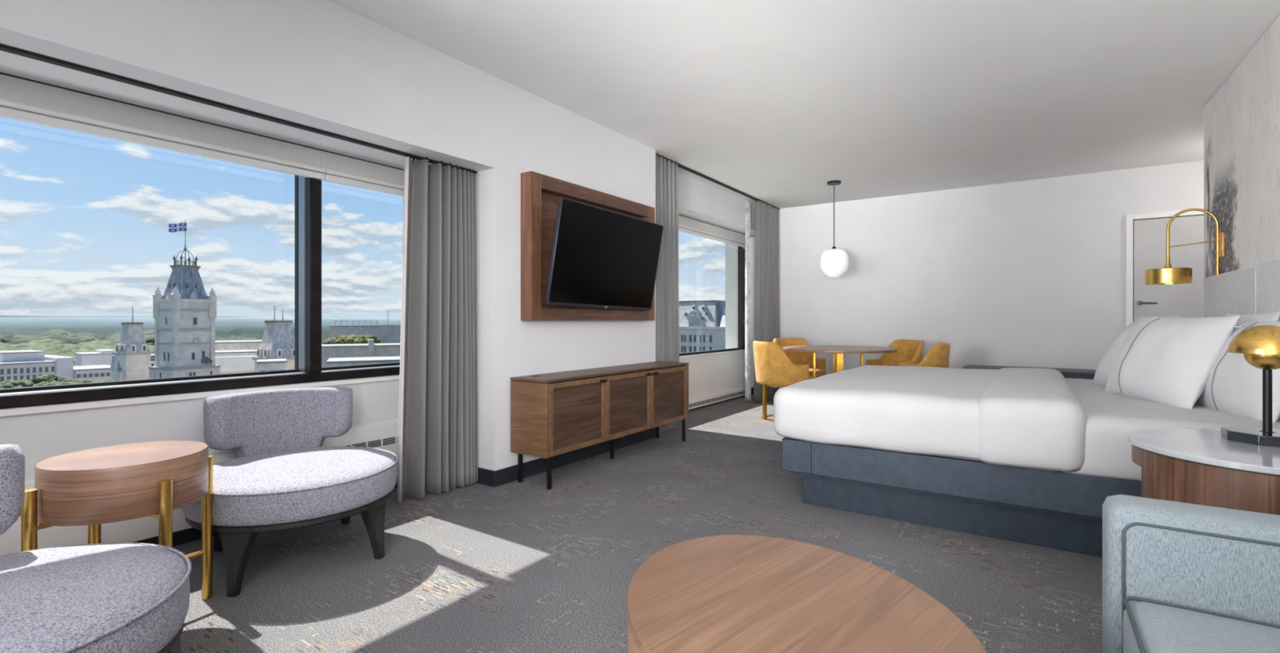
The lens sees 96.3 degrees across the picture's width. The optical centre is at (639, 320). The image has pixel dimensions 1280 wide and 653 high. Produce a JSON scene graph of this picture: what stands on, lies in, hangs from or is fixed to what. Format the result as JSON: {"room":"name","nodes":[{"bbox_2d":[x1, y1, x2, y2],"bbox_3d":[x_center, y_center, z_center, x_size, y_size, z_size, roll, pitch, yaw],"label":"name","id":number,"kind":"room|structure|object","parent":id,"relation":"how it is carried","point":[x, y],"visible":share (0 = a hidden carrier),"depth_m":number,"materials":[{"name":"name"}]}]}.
{"room":"hotel room","nodes":[
{"label":"hotel room","id":0,"kind":"room"},
{"bbox_2d":[0,0,755,480],"bbox_3d":[-1.231,-0.246,3.876,0.800,2.593,10.220,0,0,34],"label":"wall","id":1,"kind":"structure","parent":0,"point":[321,64],"depth_m":3.02,"materials":[{"name":"white paint"}]},
{"bbox_2d":[0,73,325,180],"bbox_3d":[-2.784,-0.877,1.791,0.042,0.164,3.525,0,0,34],"label":"roller blind","id":2,"kind":"object","parent":1,"relation":"attached to","point":[20,100],"visible":1,"depth_m":2.59,"materials":[{"name":"fabric"}]},
{"bbox_2d":[0,414,398,555],"bbox_3d":[-2.697,0.784,1.862,0.048,0.382,4.840,0,0,34],"label":"heater cover","id":3,"kind":"object","parent":1,"relation":"attached to","point":[382,436],"visible":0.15,"depth_m":2.54,"materials":[{"name":"white metal"}]},
{"bbox_2d":[0,174,399,408],"bbox_3d":[-2.659,-0.425,2.114,0.175,1.550,4.300,0,0,34],"label":"window","id":4,"kind":"structure","parent":1,"relation":"in","point":[308,191],"depth_m":3.19,"materials":[{"name":"black metal"}]},
{"bbox_2d":[323,151,404,196],"bbox_3d":[-1.575,-0.877,3.565,0.042,0.164,0.761,0,0,34],"label":"roller blind","id":5,"kind":"object","parent":4,"relation":"attached to","point":[342,170],"visible":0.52,"depth_m":3.43,"materials":[{"name":"fabric"}]},
{"bbox_2d":[0,375,399,417],"bbox_3d":[-2.758,0.359,1.795,0.020,0.025,5.060,0,0,34],"label":"trim","id":6,"kind":"structure","parent":1,"relation":"attached to","point":[10,412],"depth_m":2.63,"materials":[{"name":"white wood"}]},
{"bbox_2d":[0,71,404,170],"bbox_3d":[-2.771,-0.965,1.815,0.012,0.008,5.080,0,0,34],"label":"trim","id":7,"kind":"structure","parent":1,"relation":"attached to","point":[1,73],"depth_m":2.69,"materials":[{"name":"grey metal"}]},
{"bbox_2d":[0,43,475,173],"bbox_3d":[-2.502,-0.959,1.629,0.040,0.012,5.075,0,0,34],"label":"track","id":8,"kind":"object","parent":1,"relation":"attached to","point":[6,48],"visible":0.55,"depth_m":2.46,"materials":[{"name":"black metal"}]},
{"bbox_2d":[396,155,478,502],"bbox_3d":[-1.237,0.037,3.485,0.172,1.997,0.553,0,0,34],"label":"window curtain","id":9,"kind":"object","parent":8,"relation":"hanging from","point":[437,447],"visible":1,"depth_m":3.47,"materials":[{"name":"grey fabric"}]},
{"bbox_2d":[133,395,745,546],"bbox_3d":[-1.101,1.000,3.788,0.514,0.100,10.220,0,0,34],"label":"baseboard","id":10,"kind":"structure","parent":1,"relation":"attached to","point":[509,474],"depth_m":3.89,"materials":[{"name":"grey plastic"}]},
{"bbox_2d":[520,170,654,320],"bbox_3d":[-0.333,-0.490,4.395,0.100,0.980,1.490,0,0,34],"label":"tv wall panel","id":11,"kind":"object","parent":1,"relation":"attached to","point":[540,193],"visible":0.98,"depth_m":3.96,"materials":[{"name":"brown wood"}]},
{"bbox_2d":[544,196,663,310],"bbox_3d":[-0.275,-0.456,4.294,0.302,0.750,1.232,0,0,35],"label":"television","id":12,"kind":"object","parent":1,"relation":"attached to","point":[601,257],"visible":1,"depth_m":4.14,"materials":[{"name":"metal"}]},
{"bbox_2d":[678,214,745,247],"bbox_3d":[0.653,-1.097,6.749,0.042,0.174,2.990,0,0,34],"label":"roller blind","id":13,"kind":"object","parent":1,"relation":"attached to","point":[686,224],"visible":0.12,"depth_m":7.05,"materials":[{"name":"fabric"}]},
{"bbox_2d":[679,245,745,355],"bbox_3d":[0.682,-0.524,6.923,0.081,1.852,2.710,0,0,34],"label":"window","id":14,"kind":"structure","parent":1,"relation":"in","point":[741,252],"depth_m":7.97,"materials":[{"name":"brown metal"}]},
{"bbox_2d":[679,349,745,358],"bbox_3d":[0.654,0.415,6.803,0.020,0.020,3.220,0,0,34],"label":"trim","id":15,"kind":"structure","parent":1,"relation":"attached to","point":[718,353],"depth_m":7.11,"materials":[{"name":"white wood"}]},
{"bbox_2d":[678,213,751,236],"bbox_3d":[0.677,-1.190,6.787,0.012,0.008,3.260,0,0,34],"label":"trim","id":16,"kind":"structure","parent":1,"relation":"attached to","point":[678,214],"depth_m":7.06,"materials":[{"name":"grey metal"}]},
{"bbox_2d":[688,386,745,409],"bbox_3d":[0.620,0.975,6.729,0.047,0.110,2.980,0,0,34],"label":"heater cover","id":17,"kind":"object","parent":1,"relation":"attached to","point":[705,400],"visible":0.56,"depth_m":7.18,"materials":[{"name":"white metal"}]},
{"bbox_2d":[172,394,1102,652],"bbox_3d":[1.000,1.110,2.356,6.200,0.120,10.620,0,0,34],"label":"floor","id":18,"kind":"structure","parent":0,"point":[526,566],"depth_m":2.51,"materials":[{"name":"carpet"}]},
{"bbox_2d":[0,444,191,652],"bbox_3d":[-1.565,0.700,1.292,0.904,0.700,0.827,0,0,13],"label":"slipper chair","id":19,"kind":"object","parent":18,"relation":"on","point":[101,597],"visible":1,"depth_m":1.37,"materials":[{"name":"grey fabric"}]},
{"bbox_2d":[20,440,213,599],"bbox_3d":[-1.744,0.752,1.953,0.512,0.596,0.512,0,0,34],"label":"side table","id":20,"kind":"object","parent":18,"relation":"on","point":[94,487],"visible":0.8,"depth_m":1.83,"materials":[{"name":"brown wood"}]},
{"bbox_2d":[182,387,398,596],"bbox_3d":[-1.561,0.700,2.606,0.827,0.700,0.904,0,0,-41],"label":"slipper chair","id":21,"kind":"object","parent":18,"relation":"on","point":[282,477],"visible":0.92,"depth_m":2.51,"materials":[{"name":"grey fabric"}]},
{"bbox_2d":[510,361,688,489],"bbox_3d":[-0.197,0.707,4.352,0.344,0.686,1.785,0,0,34],"label":"credenza","id":22,"kind":"object","parent":18,"relation":"on","point":[553,414],"visible":1,"depth_m":3.92,"materials":[{"name":"brown wood"}]},
{"bbox_2d":[752,340,813,422],"bbox_3d":[1.496,0.635,6.108,0.570,0.830,0.568,0,0,-16],"label":"dining chair","id":23,"kind":"object","parent":18,"relation":"on","point":[773,367],"visible":0.93,"depth_m":5.88,"materials":[{"name":"yellow fabric"}]},
{"bbox_2d":[773,337,826,377],"bbox_3d":[1.914,0.635,6.954,0.568,0.830,0.570,0,0,-22],"label":"dining chair","id":24,"kind":"object","parent":18,"relation":"on","point":[796,357],"visible":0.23,"depth_m":7.14,"materials":[{"name":"yellow fabric"}]},
{"bbox_2d":[626,534,986,652],"bbox_3d":[0.334,0.850,1.301,0.756,0.400,0.854,0,0,-44],"label":"coffee table","id":25,"kind":"object","parent":18,"relation":"on","point":[728,593],"visible":1,"depth_m":1.30,"materials":[{"name":"brown wood"}]},
{"bbox_2d":[782,345,897,378],"bbox_3d":[2.175,0.675,6.299,1.184,0.750,1.184,0,0,34],"label":"dining table","id":26,"kind":"object","parent":18,"relation":"on","point":[837,351],"visible":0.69,"depth_m":6.05,"materials":[{"name":"brown wood"}]},
{"bbox_2d":[866,339,924,365],"bbox_3d":[2.879,0.635,6.471,0.570,0.830,0.568,0,0,-14],"label":"dining chair","id":27,"kind":"object","parent":18,"relation":"on","point":[908,351],"visible":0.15,"depth_m":6.63,"materials":[{"name":"yellow fabric"}]},
{"bbox_2d":[902,342,950,368],"bbox_3d":[2.790,0.635,5.752,0.570,0.830,0.568,0,0,30],"label":"dining chair","id":28,"kind":"object","parent":18,"relation":"on","point":[938,356],"visible":0.15,"depth_m":5.48,"materials":[{"name":"yellow fabric"}]},
{"bbox_2d":[782,437,1141,557],"bbox_3d":[2.241,0.858,3.458,2.130,0.385,2.001,0,0,34],"label":"platform bed","id":29,"kind":"object","parent":18,"relation":"on","point":[1057,510],"visible":0.38,"depth_m":2.79,"materials":[{"name":"blue fabric"}]},
{"bbox_2d":[792,438,981,461],"bbox_3d":[2.246,0.560,3.455,2.100,0.260,1.940,0,0,34],"label":"mattress","id":30,"kind":"object","parent":29,"relation":"on","point":[793,438],"visible":0.02,"depth_m":2.77,"materials":[{"name":"white fabric"}]},
{"bbox_2d":[773,364,1087,471],"bbox_3d":[1.898,0.505,3.691,1.436,0.318,2.116,0,0,34],"label":"duvet","id":31,"kind":"object","parent":30,"relation":"on","point":[1028,418],"visible":1,"depth_m":2.86,"materials":[{"name":"white fabric"}]},
{"bbox_2d":[1062,377,1279,481],"bbox_3d":[2.750,0.541,3.111,0.908,0.264,2.027,0,0,34],"label":"sheet","id":32,"kind":"object","parent":30,"relation":"on","point":[1111,417],"visible":0.24,"depth_m":2.44,"materials":[{"name":"white fabric"}]},
{"bbox_2d":[1092,321,1137,386],"bbox_3d":[2.965,0.218,3.425,0.406,0.520,0.620,0,0,18],"label":"pillow","id":33,"kind":"object","parent":32,"relation":"on","point":[1104,369],"visible":0.28,"depth_m":3.52,"materials":[{"name":"white fabric"}]},
{"bbox_2d":[1135,315,1181,323],"bbox_3d":[3.282,0.201,3.753,0.385,0.548,0.620,0,0,24],"label":"pillow","id":34,"kind":"object","parent":32,"relation":"on","point":[1166,317],"visible":0.07,"depth_m":3.54,"materials":[{"name":"white fabric"}]},
{"bbox_2d":[1104,315,1240,408],"bbox_3d":[2.718,0.205,2.976,0.405,0.548,0.660,0,0,10],"label":"pillow","id":35,"kind":"object","parent":32,"relation":"on","point":[1171,362],"visible":0.88,"depth_m":2.82,"materials":[{"name":"white fabric"}]},
{"bbox_2d":[1195,320,1279,422],"bbox_3d":[2.739,0.218,2.586,0.348,0.524,0.660,0,0,22],"label":"pillow","id":36,"kind":"object","parent":32,"relation":"on","point":[1233,385],"visible":0.4,"depth_m":2.51,"materials":[{"name":"white fabric"}]},
{"bbox_2d":[1223,311,1279,321],"bbox_3d":[3.001,0.189,2.893,0.265,0.503,0.660,0,0,30],"label":"pillow","id":37,"kind":"object","parent":32,"relation":"on","point":[1275,316],"visible":0.15,"depth_m":2.70,"materials":[{"name":"white fabric"}]},
{"bbox_2d":[961,364,1096,379],"bbox_3d":[3.559,0.745,5.259,1.060,0.610,0.500,0,0,34],"label":"bench","id":38,"kind":"object","parent":18,"relation":"on","point":[1087,374],"visible":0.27,"depth_m":5.08,"materials":[{"name":"grey fabric"}]},
{"bbox_2d":[1102,494,1279,652],"bbox_3d":[0.872,0.670,0.241,0.875,0.760,2.365,0,0,34],"label":"sofa","id":39,"kind":"object","parent":18,"relation":"on","point":[1178,577],"visible":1,"depth_m":1.25,"materials":[{"name":"grey fabric"}]},
{"bbox_2d":[1122,601,1279,652],"bbox_3d":[1.103,0.694,0.695,0.700,0.192,1.015,0,0,34],"label":"seat cushion","id":40,"kind":"object","parent":39,"relation":"on","point":[1148,627],"depth_m":1.14,"materials":[{"name":"fabric"}]},
{"bbox_2d":[1127,428,1279,515],"bbox_3d":[2.062,0.734,1.862,0.730,0.632,0.700,0,0,34],"label":"nightstand","id":41,"kind":"object","parent":18,"relation":"on","point":[1202,467],"visible":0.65,"depth_m":1.80,"materials":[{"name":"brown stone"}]},
{"bbox_2d":[1221,324,1279,447],"bbox_3d":[2.162,0.216,1.976,0.213,0.403,0.203,0,0,34],"label":"table lamp","id":42,"kind":"object","parent":41,"relation":"on","point":[1260,345],"visible":1,"depth_m":1.96,"materials":[{"name":"gold metal"}]},
{"bbox_2d":[724,242,737,348],"bbox_3d":[-1.437,0.050,4.488,0.670,4.400,12.200,0,0,34],"label":"wall","id":43,"kind":"structure","parent":0,"point":[731,251],"depth_m":8.15,"materials":[{"name":"grey concrete"}]},
{"bbox_2d":[327,0,1279,208],"bbox_3d":[1.000,-1.618,2.356,6.200,0.150,10.620,0,0,34],"label":"ceiling","id":44,"kind":"structure","parent":0,"point":[774,102],"depth_m":3.60,"materials":[{"name":"paint"}]},
{"bbox_2d":[655,153,779,209],"bbox_3d":[0.996,-1.535,6.567,0.040,0.016,3.245,0,0,34],"label":"track","id":45,"kind":"object","parent":44,"relation":"attached to","point":[680,166],"visible":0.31,"depth_m":6.27,"materials":[{"name":"black metal"}]},
{"bbox_2d":[655,153,679,432],"bbox_3d":[0.230,-0.251,5.433,0.136,2.572,0.488,0,0,34],"label":"window curtain","id":46,"kind":"object","parent":45,"relation":"hanging from","point":[667,288],"visible":0.65,"depth_m":5.46,"materials":[{"name":"grey fabric"}]},
{"bbox_2d":[745,200,751,401],"bbox_3d":[1.383,-0.246,7.351,0.055,2.553,0.112,0,0,34],"label":"lining","id":47,"kind":"object","parent":45,"relation":"hanging from","point":[748,369],"visible":1,"depth_m":7.33,"materials":[{"name":"white fabric"}]},
{"bbox_2d":[753,199,780,402],"bbox_3d":[1.679,-0.251,7.568,0.145,2.572,0.704,0,0,34],"label":"window curtain","id":48,"kind":"object","parent":45,"relation":"hanging from","point":[766,283],"visible":0.82,"depth_m":7.45,"materials":[{"name":"grey fabric"}]},
{"bbox_2d":[819,180,848,277],"bbox_3d":[2.159,-1.012,6.380,0.306,1.063,0.306,0,0,34],"label":"pendant lamp","id":49,"kind":"object","parent":44,"relation":"hanging from","point":[833,262],"visible":1,"depth_m":6.29,"materials":[{"name":"white glass"}]},
{"bbox_2d":[750,160,1204,387],"bbox_3d":[3.920,-0.246,6.641,6.200,2.593,0.150,0,0,34],"label":"wall","id":50,"kind":"structure","parent":0,"point":[1027,273],"depth_m":6.57,"materials":[{"name":"white paint"}]},
{"bbox_2d":[1125,208,1204,327],"bbox_3d":[5.364,-0.013,5.514,1.055,2.125,0.086,0,0,34],"label":"door","id":51,"kind":"structure","parent":50,"relation":"in","point":[1145,233],"depth_m":5.67,"materials":[{"name":"white wood"}]},
{"bbox_3d":[1.800,-0.246,0.679,0.130,2.593,8.350,0,0,34],"label":"wall","id":52,"kind":"structure","parent":0,"visible":0},
{"bbox_2d":[1204,14,1279,317],"bbox_3d":[2.524,-0.745,1.862,0.006,1.589,5.520,0,0,34],"label":"wall mural","id":53,"kind":"object","parent":52,"relation":"attached to","point":[1242,120],"visible":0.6,"depth_m":3.33},
{"bbox_2d":[1144,208,1225,284],"bbox_3d":[3.623,-0.497,3.824,0.387,0.494,0.236,0,0,34],"label":"wall sconce","id":54,"kind":"object","parent":53,"relation":"attached to","point":[1166,275],"visible":0.99,"depth_m":3.77,"materials":[{"name":"gold metal"}]},
{"bbox_2d":[1204,259,1279,321],"bbox_3d":[2.957,0.318,2.547,0.048,1.225,3.337,0,0,34],"label":"headboard","id":55,"kind":"object","parent":52,"relation":"attached to","point":[1252,290],"visible":0.26,"depth_m":3.20,"materials":[{"name":"grey fabric"}]},
{"label":"outside","id":56,"kind":"structure","parent":0,"visible":0},
{"bbox_2d":[0,315,400,342],"bbox_3d":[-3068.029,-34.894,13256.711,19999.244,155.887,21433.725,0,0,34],"label":"terrain","id":57,"kind":"structure","parent":56,"point":[225,326],"depth_m":2673.31,"materials":[{"name":"green plant"}]},
{"bbox_2d":[0,379,34,388],"bbox_3d":[-104.669,26.405,95.917,9.135,33.291,9.396,0,0,-24],"label":"tree","id":58,"kind":"object","parent":57,"relation":"on","point":[8,384],"visible":0.11,"depth_m":94.68,"materials":[{"name":"green plant"}]},
{"bbox_2d":[0,350,73,382],"bbox_3d":[-170.635,25.735,154.145,22.900,34.629,21.025,0,0,31],"label":"office building","id":59,"kind":"structure","parent":57,"relation":"on","point":[15,365],"depth_m":152.56,"materials":[{"name":"concrete"}]},
{"bbox_2d":[20,373,71,386],"bbox_3d":[-104.762,26.144,100.507,10.815,33.812,10.160,0,0,42],"label":"tree","id":60,"kind":"object","parent":57,"relation":"on","point":[41,380],"visible":0.1,"depth_m":100.00,"materials":[{"name":"green plant"}]},
{"bbox_2d":[44,378,81,386],"bbox_3d":[-101.034,26.720,100.062,8.713,32.661,8.490,0,0,43],"label":"tree","id":61,"kind":"object","parent":57,"relation":"on","point":[68,381],"visible":0.06,"depth_m":99.58,"materials":[{"name":"green plant"}]},
{"bbox_2d":[0,338,154,366],"bbox_3d":[-336.084,28.058,338.064,357.805,29.983,115.316,0,0,34],"label":"woodland","id":62,"kind":"object","parent":57,"relation":"on","point":[52,347],"visible":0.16,"depth_m":349.98,"materials":[{"name":"green plant"}]},
{"bbox_2d":[0,328,154,344],"bbox_3d":[-583.203,26.613,588.616,508.340,34.737,194.719,0,0,34],"label":"woodland","id":63,"kind":"object","parent":57,"relation":"on","point":[69,336],"visible":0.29,"depth_m":481.29,"materials":[{"name":"green plant"}]},
{"bbox_2d":[80,379,101,383],"bbox_3d":[-100.913,26.877,104.081,7.209,32.345,7.400,0,0,0],"label":"tree","id":64,"kind":"object","parent":57,"relation":"on","point":[84,380],"visible":0.02,"depth_m":104.06,"materials":[{"name":"green plant"}]},
{"bbox_2d":[73,364,111,381],"bbox_3d":[-158.096,28.234,165.188,16.600,29.633,8.963,0,0,38],"label":"office building","id":65,"kind":"structure","parent":57,"relation":"on","point":[96,372],"depth_m":160.11,"materials":[{"name":"concrete"}]},
{"bbox_2d":[73,349,115,366],"bbox_3d":[-184.265,26.606,194.566,14.600,32.887,9.767,0,0,39],"label":"office building","id":66,"kind":"structure","parent":57,"relation":"on","point":[103,357],"depth_m":190.33,"materials":[{"name":"white concrete"}]},
{"bbox_2d":[99,378,114,382],"bbox_3d":[-97.107,26.893,103.974,7.012,32.315,7.501,0,0,32],"label":"tree","id":67,"kind":"object","parent":57,"relation":"on","point":[108,380],"visible":0.02,"depth_m":105.16,"materials":[{"name":"green plant"}]},
{"bbox_2d":[110,354,154,381],"bbox_3d":[-111.183,25.404,128.587,8.400,35.292,10.000,0,0,37],"label":"left wing","id":68,"kind":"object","parent":57,"relation":"on","point":[119,370],"visible":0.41,"depth_m":125.83},
{"bbox_2d":[111,306,152,381],"bbox_3d":[-110.610,19.926,125.000,4.987,46.248,4.987,0,0,22],"label":"pavilion","id":69,"kind":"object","parent":57,"relation":"on","point":[132,353],"visible":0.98,"depth_m":123.73,"materials":[{"name":"stone"}]},
{"bbox_2d":[148,244,220,378],"bbox_3d":[-87.216,11.868,109.953,8.170,62.364,8.170,0,0,26],"label":"clock tower","id":70,"kind":"structure","parent":57,"relation":"on","point":[184,317],"depth_m":108.15,"materials":[{"name":"stone"}]},
{"bbox_2d":[168,222,186,232],"bbox_3d":[-88.016,-17.723,109.177,2.650,2.001,0.432,0,0,-38],"label":"flag","id":71,"kind":"object","parent":70,"relation":"attached to","point":[173,228],"visible":1,"depth_m":109.06,"materials":[{"name":"blue fabric"}]},
{"bbox_2d":[192,337,200,343],"bbox_3d":[-84.231,3.837,108.951,0.308,1.240,1.244,0,0,34],"label":"clock","id":72,"kind":"object","parent":70,"relation":"on","point":[195,340],"depth_m":108.87,"materials":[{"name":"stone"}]},
{"bbox_2d":[215,355,254,373],"bbox_3d":[-90.158,25.618,131.250,25.800,34.864,10.800,0,0,-44],"label":"long wing","id":73,"kind":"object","parent":57,"relation":"on","point":[234,364],"visible":0.02,"depth_m":127.22},
{"bbox_2d":[215,349,257,356],"bbox_3d":[-108.824,25.623,154.407,11.412,34.854,10.600,0,0,-35],"label":"annex building","id":74,"kind":"structure","parent":57,"relation":"on","point":[251,352],"depth_m":151.19,"materials":[{"name":"white concrete"}]},
{"bbox_2d":[215,340,262,351],"bbox_3d":[-120.162,24.612,172.056,13.709,36.877,14.600,0,0,-36],"label":"rear wing","id":75,"kind":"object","parent":57,"relation":"on","point":[220,344],"visible":0.18,"depth_m":166.59},
{"bbox_2d":[215,336,262,340],"bbox_3d":[-355.280,28.642,502.541,263.963,28.816,128.393,0,0,34],"label":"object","id":76,"kind":"object","parent":57,"relation":"on","point":[238,338],"visible":0.03,"depth_m":523.21,"materials":[{"name":"green plant"}]},
{"bbox_2d":[256,359,287,371],"bbox_3d":[-69.130,25.257,107.688,4.703,35.586,6.600,0,0,-33],"label":"house","id":77,"kind":"structure","parent":57,"relation":"on","point":[264,365],"depth_m":105.21,"materials":[{"name":"concrete"}]},
{"bbox_2d":[252,305,294,372],"bbox_3d":[-75.628,19.920,120.000,6.943,46.259,6.943,0,0,32],"label":"pavilion","id":78,"kind":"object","parent":57,"relation":"on","point":[277,342],"visible":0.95,"depth_m":118.38,"materials":[{"name":"stone"}]},
{"bbox_2d":[321,337,334,344],"bbox_3d":[-72.228,23.459,134.849,7.045,39.181,7.340,0,0,-7],"label":"tree","id":79,"kind":"object","parent":57,"relation":"on","point":[327,341],"visible":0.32,"depth_m":132.06,"materials":[{"name":"green plant"}]},
{"bbox_2d":[328,335,346,344],"bbox_3d":[-69.783,23.267,135.066,7.565,39.566,7.448,0,0,-22],"label":"tree","id":80,"kind":"object","parent":57,"relation":"on","point":[336,340],"visible":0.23,"depth_m":132.84,"materials":[{"name":"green plant"}]},
{"bbox_2d":[338,334,365,343],"bbox_3d":[-67.213,23.191,135.102,7.690,39.718,7.017,0,0,-25],"label":"tree","id":81,"kind":"object","parent":57,"relation":"on","point":[348,339],"visible":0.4,"depth_m":132.68,"materials":[{"name":"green plant"}]},
{"bbox_2d":[329,320,380,340],"bbox_3d":[-81.449,21.525,165.061,13.473,43.050,12.600,0,0,-26],"label":"building","id":82,"kind":"structure","parent":57,"relation":"on","point":[336,331],"depth_m":159.49,"materials":[{"name":"grey concrete"}]},
{"bbox_2d":[321,339,399,367],"bbox_3d":[-60.851,23.548,124.494,18.073,39.004,9.800,0,0,-27],"label":"building","id":83,"kind":"structure","parent":57,"relation":"on","point":[370,349],"depth_m":120.74,"materials":[{"name":"grey concrete"}]},
{"bbox_2d":[326,355,399,367],"bbox_3d":[-46.724,24.830,99.572,13.135,36.441,9.600,0,0,-26],"label":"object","id":84,"kind":"structure","parent":57,"relation":"on","point":[334,362],"depth_m":95.72,"materials":[{"name":"stone"}]},
{"bbox_2d":[354,334,380,343],"bbox_3d":[-64.702,23.228,134.832,6.706,39.644,7.108,0,0,-14],"label":"tree","id":85,"kind":"object","parent":57,"relation":"on","point":[360,340],"visible":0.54,"depth_m":133.49,"materials":[{"name":"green plant"}]},
{"bbox_2d":[379,310,400,343],"bbox_3d":[-61.848,20.223,144.232,6.710,45.655,8.600,0,0,-24],"label":"tower building","id":86,"kind":"structure","parent":57,"relation":"on","point":[389,333],"depth_m":140.24,"materials":[{"name":"grey concrete"}]},
{"bbox_2d":[679,300,724,353],"bbox_3d":[15.789,19.606,115.603,16.234,46.887,16.350,0,0,37],"label":"hotel building","id":87,"kind":"structure","parent":57,"relation":"on","point":[701,322],"depth_m":109.16,"materials":[{"name":"stone"}]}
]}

